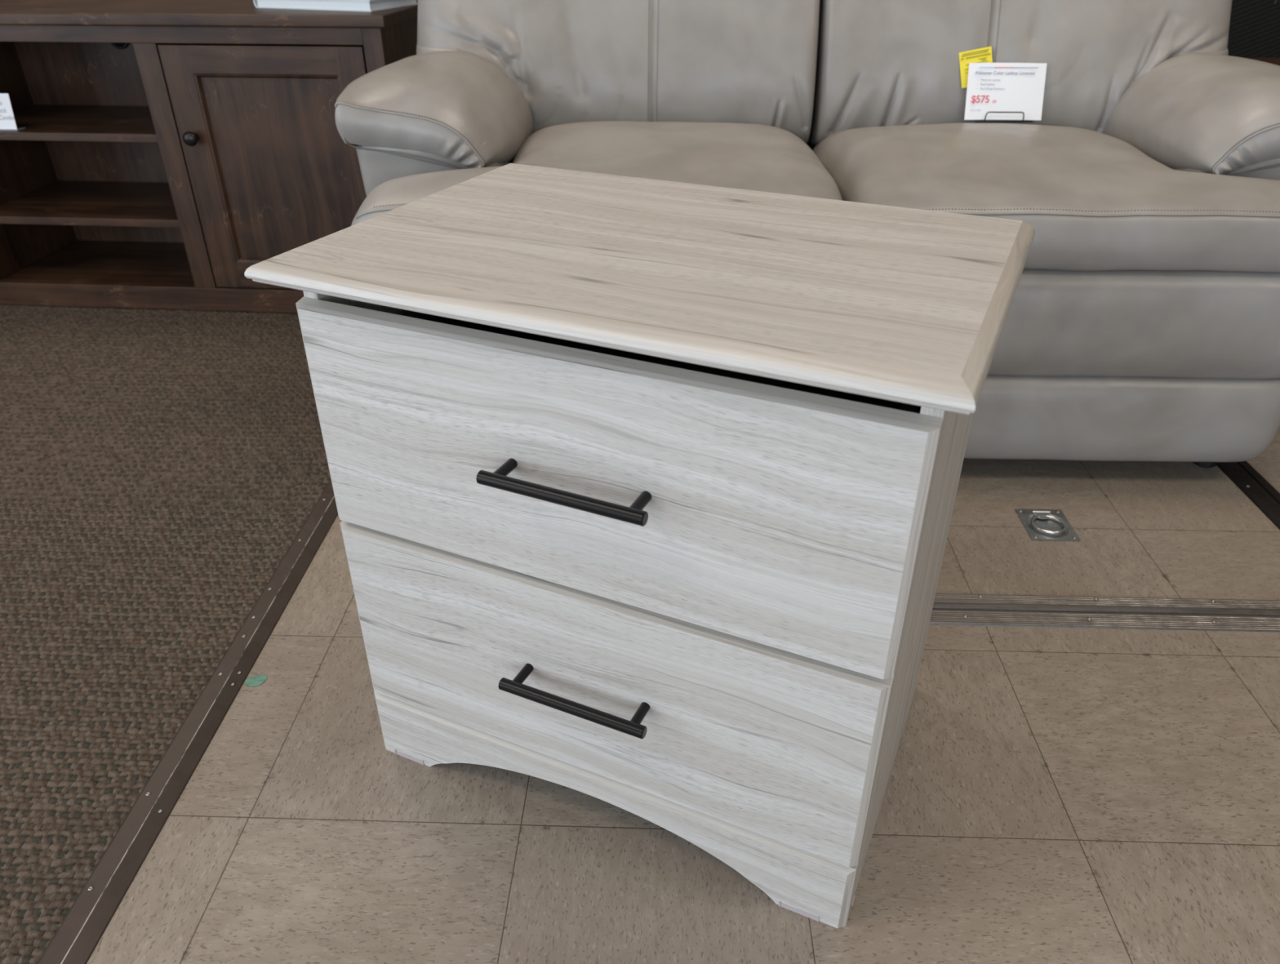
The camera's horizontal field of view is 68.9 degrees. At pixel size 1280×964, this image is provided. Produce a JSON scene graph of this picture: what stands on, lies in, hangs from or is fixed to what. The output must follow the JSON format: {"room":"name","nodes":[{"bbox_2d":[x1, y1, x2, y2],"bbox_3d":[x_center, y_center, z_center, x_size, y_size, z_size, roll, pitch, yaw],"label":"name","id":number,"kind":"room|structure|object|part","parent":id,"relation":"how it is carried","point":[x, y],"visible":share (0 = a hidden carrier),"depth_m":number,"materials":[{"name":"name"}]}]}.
{"room":"store","nodes":[
{"label":"store","id":0,"kind":"room"},
{"bbox_2d":[86,426,1279,963],"bbox_3d":[0.113,0.462,0.899,8.500,0.001,6.700,1,31,2],"label":"floor","id":1,"kind":"structure","parent":0,"point":[1052,795],"depth_m":1.05,"materials":[{"name":"tile"}]},
{"bbox_2d":[0,304,330,963],"bbox_3d":[-1.783,-0.251,2.059,2.520,0.006,2.900,1,31,2],"label":"carpet","id":2,"kind":"object","parent":1,"relation":"on","point":[159,468],"visible":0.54,"depth_m":1.50,"materials":[{"name":"brown carpet"}]},
{"bbox_2d":[0,0,417,313],"bbox_3d":[-1.350,-0.827,2.352,1.666,0.672,0.444,2,31,4],"label":"media cabinet","id":3,"kind":"object","parent":2,"relation":"on","point":[166,151],"visible":0.81,"depth_m":2.21,"materials":[{"name":"brown wood"}]},
{"bbox_2d":[0,93,25,130],"bbox_3d":[-1.503,-0.858,2.160,0.124,0.078,0.030,2,31,4],"label":"card","id":4,"kind":"object","parent":3,"relation":"on","point":[7,122],"visible":1,"depth_m":2.16,"materials":[{"name":"white paper"}]},
{"bbox_2d":[0,104,158,142],"bbox_3d":[-1.346,-0.886,2.300,0.531,0.018,0.349,2,31,4],"label":"shelf","id":5,"kind":"object","parent":3,"relation":"attached to","point":[46,122],"depth_m":2.24,"materials":[{"name":"brown wood"}]},
{"bbox_2d":[0,180,179,227],"bbox_3d":[-1.346,-0.719,2.402,0.531,0.019,0.349,2,31,4],"label":"shelf","id":6,"kind":"object","parent":3,"relation":"attached to","point":[124,203],"depth_m":2.35,"materials":[{"name":"brown wood"}]},
{"bbox_3d":[-1.363,-0.472,2.359,1.634,0.059,0.020,2,31,4],"label":"rail","id":7,"kind":"part","parent":3,"relation":"part of","materials":[{"name":"brown wood"}]},
{"bbox_3d":[-1.364,-0.985,2.046,1.552,0.035,0.020,2,31,4],"label":"rail","id":8,"kind":"part","parent":3,"relation":"part of","materials":[{"name":"brown wood"}]},
{"bbox_3d":[-1.337,-0.928,2.483,1.594,0.588,0.006,2,31,4],"label":"panel","id":9,"kind":"part","parent":3,"relation":"part of","materials":[{"name":"brown wood"}]},
{"bbox_3d":[-1.014,-0.777,2.111,0.033,0.033,0.032,2,31,4],"label":"knob","id":10,"kind":"part","parent":3,"relation":"part of","materials":[{"name":"brown metal"}]},
{"bbox_3d":[-0.821,-0.712,2.164,0.454,0.546,0.020,2,31,4],"label":"door","id":11,"kind":"part","parent":3,"relation":"part of","materials":[{"name":"brown wood"}]},
{"bbox_3d":[-0.819,-0.714,2.159,0.326,0.424,0.010,2,31,4],"label":"panel","id":12,"kind":"part","parent":3,"relation":"part of","materials":[{"name":"brown wood"}]},
{"bbox_2d":[253,0,417,12],"bbox_3d":[-0.689,-1.096,2.126,0.302,0.022,0.200,10,33,16],"label":"book","id":13,"kind":"object","parent":3,"relation":"on","point":[370,6],"visible":0.96,"depth_m":2.05,"materials":[{"name":"white paper"}]},
{"bbox_3d":[-0.543,-0.795,2.324,0.020,0.647,0.380,2,31,4],"label":"panel","id":14,"kind":"part","parent":3,"relation":"part of","materials":[{"name":"brown wood"}]},
{"bbox_2d":[36,479,337,963],"bbox_3d":[-0.539,0.250,1.234,0.042,0.011,1.950,1,31,2],"label":"trim","id":15,"kind":"structure","parent":1,"relation":"on","point":[81,931],"depth_m":1.10,"materials":[{"name":"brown metal"}]},
{"bbox_2d":[244,675,266,686],"bbox_3d":[-0.504,0.261,1.226,0.028,0.001,0.021,-10,33,-15],"label":"sticker","id":16,"kind":"object","parent":1,"relation":"on","point":[255,681],"visible":1,"depth_m":1.23,"materials":[{"name":"green"}]},
{"bbox_2d":[244,163,1035,928],"bbox_3d":[0.019,0.042,1.006,0.609,0.606,0.428,14,34,21],"label":"nightstand","id":17,"kind":"object","parent":1,"relation":"on","point":[645,490],"visible":1,"depth_m":0.82,"materials":[{"name":"white wood"}]},
{"bbox_3d":[-0.223,-0.019,1.124,0.016,0.586,0.358,14,34,21],"label":"panel","id":18,"kind":"part","parent":17,"relation":"part of","materials":[{"name":"white wood"}]},
{"bbox_3d":[-0.061,0.006,0.776,0.155,0.012,0.038,14,34,21],"label":"bar handle","id":19,"kind":"part","parent":17,"relation":"part of","materials":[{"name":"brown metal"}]},
{"bbox_3d":[-0.061,0.209,0.899,0.155,0.012,0.038,14,34,21],"label":"bar handle","id":20,"kind":"part","parent":17,"relation":"part of","materials":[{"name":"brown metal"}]},
{"bbox_3d":[0.017,0.122,1.050,0.567,0.231,0.344,14,34,21],"label":"drawer","id":21,"kind":"part","parent":17,"relation":"part of","materials":[{"name":"white wood"}]},
{"bbox_3d":[0.017,-0.081,0.926,0.567,0.231,0.344,14,34,21],"label":"drawer","id":22,"kind":"part","parent":17,"relation":"part of","materials":[{"name":"white wood"}]},
{"bbox_3d":[0.277,0.101,0.927,0.016,0.586,0.358,14,34,21],"label":"panel","id":23,"kind":"part","parent":17,"relation":"part of","materials":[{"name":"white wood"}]},
{"bbox_2d":[334,0,1279,467],"bbox_3d":[0.344,-0.633,1.788,1.714,0.943,0.937,1,31,2],"label":"loveseat","id":24,"kind":"object","parent":1,"relation":"on","point":[1142,323],"visible":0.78,"depth_m":1.58,"materials":[{"name":"beige leather"}]},
{"bbox_3d":[-0.376,-0.560,1.525,0.236,0.110,0.019,1,31,2],"label":"arm","id":25,"kind":"part","parent":24,"relation":"part of","materials":[{"name":"beige leather"}]},
{"bbox_3d":[-0.363,-0.495,1.653,0.248,0.254,0.134,1,31,2],"label":"arm panel","id":26,"kind":"part","parent":24,"relation":"part of","materials":[{"name":"beige leather"}]},
{"bbox_3d":[-0.363,-0.699,1.783,0.297,0.226,0.577,1,31,2],"label":"armrest","id":27,"kind":"part","parent":24,"relation":"part of","materials":[{"name":"beige leather"}]},
{"bbox_2d":[351,120,842,226],"bbox_3d":[-0.052,-0.543,1.667,0.789,0.140,0.598,1,31,2],"label":"seat cushion","id":28,"kind":"object","parent":24,"relation":"on","point":[763,156],"depth_m":1.56,"materials":[{"name":"beige leather"}]},
{"bbox_2d":[416,0,819,143],"bbox_3d":[-0.052,-0.941,1.865,0.800,0.482,0.284,1,31,2],"label":"cushion","id":29,"kind":"object","parent":24,"relation":"on","point":[570,61],"depth_m":1.80,"materials":[{"name":"beige leather"}]},
{"bbox_3d":[0.356,-0.827,2.104,1.560,0.943,0.192,1,31,2],"label":"frame","id":30,"kind":"part","parent":24,"relation":"part of","materials":[{"name":"black leather"}]},
{"bbox_2d":[959,46,992,88],"bbox_3d":[0.641,-0.790,1.779,0.071,0.072,0.019,1,31,2],"label":"paper tag","id":31,"kind":"object","parent":24,"relation":"on","point":[984,55],"visible":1,"depth_m":1.77,"materials":[{"name":"yellow paper"}]},
{"bbox_2d":[964,62,1046,122],"bbox_3d":[0.696,-0.740,1.775,0.146,0.100,0.041,1,31,2],"label":"price sign","id":32,"kind":"object","parent":24,"relation":"on","point":[996,91],"visible":1,"depth_m":1.78,"materials":[{"name":"white paper"}]},
{"bbox_2d":[808,0,1231,145],"bbox_3d":[0.754,-0.925,1.839,0.800,0.482,0.294,1,31,2],"label":"cushion","id":33,"kind":"object","parent":24,"relation":"on","point":[878,63],"depth_m":1.77,"materials":[{"name":"beige leather"}]},
{"bbox_2d":[812,122,1279,272],"bbox_3d":[0.729,-0.529,1.645,0.789,0.141,0.598,1,31,2],"label":"seat cushion","id":34,"kind":"object","parent":24,"relation":"on","point":[1096,197],"depth_m":1.45,"materials":[{"name":"beige leather"}]},
{"bbox_3d":[0.331,-0.130,1.624,1.550,0.161,0.116,1,31,2],"label":"panel","id":35,"kind":"part","parent":24,"relation":"part of","materials":[{"name":"beige leather"}]},
{"bbox_3d":[0.331,-0.273,1.532,1.570,0.183,0.124,1,31,2],"label":"panel","id":36,"kind":"part","parent":24,"relation":"part of","materials":[{"name":"beige leather"}]},
{"bbox_3d":[1.052,-0.674,1.744,0.297,0.223,0.577,1,31,2],"label":"armrest","id":37,"kind":"part","parent":24,"relation":"part of","materials":[{"name":"beige leather"}]},
{"bbox_3d":[1.032,-0.058,1.697,0.048,0.055,0.048,1,31,2],"label":"leg","id":38,"kind":"part","parent":24,"relation":"part of","materials":[{"name":"black"}]},
{"bbox_3d":[1.037,-0.471,1.614,0.248,0.254,0.134,1,31,2],"label":"arm panel","id":39,"kind":"part","parent":24,"relation":"part of","materials":[{"name":"beige leather"}]},
{"bbox_3d":[1.046,-0.535,1.486,0.236,0.110,0.019,1,31,2],"label":"arm","id":40,"kind":"part","parent":24,"relation":"part of","materials":[{"name":"beige leather"}]},
{"bbox_2d":[1014,509,1080,541],"bbox_3d":[0.670,0.068,1.536,0.077,0.008,0.091,1,31,2],"label":"plate","id":41,"kind":"object","parent":1,"relation":"on","point":[1043,525],"visible":1,"depth_m":1.53,"materials":[{"name":"metal"}]},
{"bbox_2d":[928,593,1279,632],"bbox_3d":[0.691,0.187,1.343,1.020,0.006,0.069,1,31,2],"label":"floor track","id":42,"kind":"structure","parent":1,"relation":"on","point":[948,609],"depth_m":1.34,"materials":[{"name":"metal"}]},
{"bbox_2d":[1217,461,1279,529],"bbox_3d":[1.091,-0.170,1.927,0.060,0.006,1.324,1,31,2],"label":"trim","id":43,"kind":"structure","parent":1,"relation":"on","point":[1242,474],"depth_m":1.63,"materials":[{"name":"metal"}]},
{"bbox_2d":[1241,57,1279,66],"bbox_3d":[1.815,-0.898,2.617,0.680,0.530,0.640,1,31,2],"label":"side table","id":44,"kind":"object","parent":1,"relation":"on","point":[1272,60],"visible":0.02,"depth_m":2.45,"materials":[{"name":"brown wood"}]},
{"bbox_2d":[1226,0,1279,57],"bbox_3d":[1.820,-1.394,2.478,0.600,0.460,0.260,1,31,2],"label":"woven planter","id":45,"kind":"object","parent":44,"relation":"on","point":[1254,32],"visible":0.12,"depth_m":2.46,"materials":[{"name":"black wicker"}]}
]}

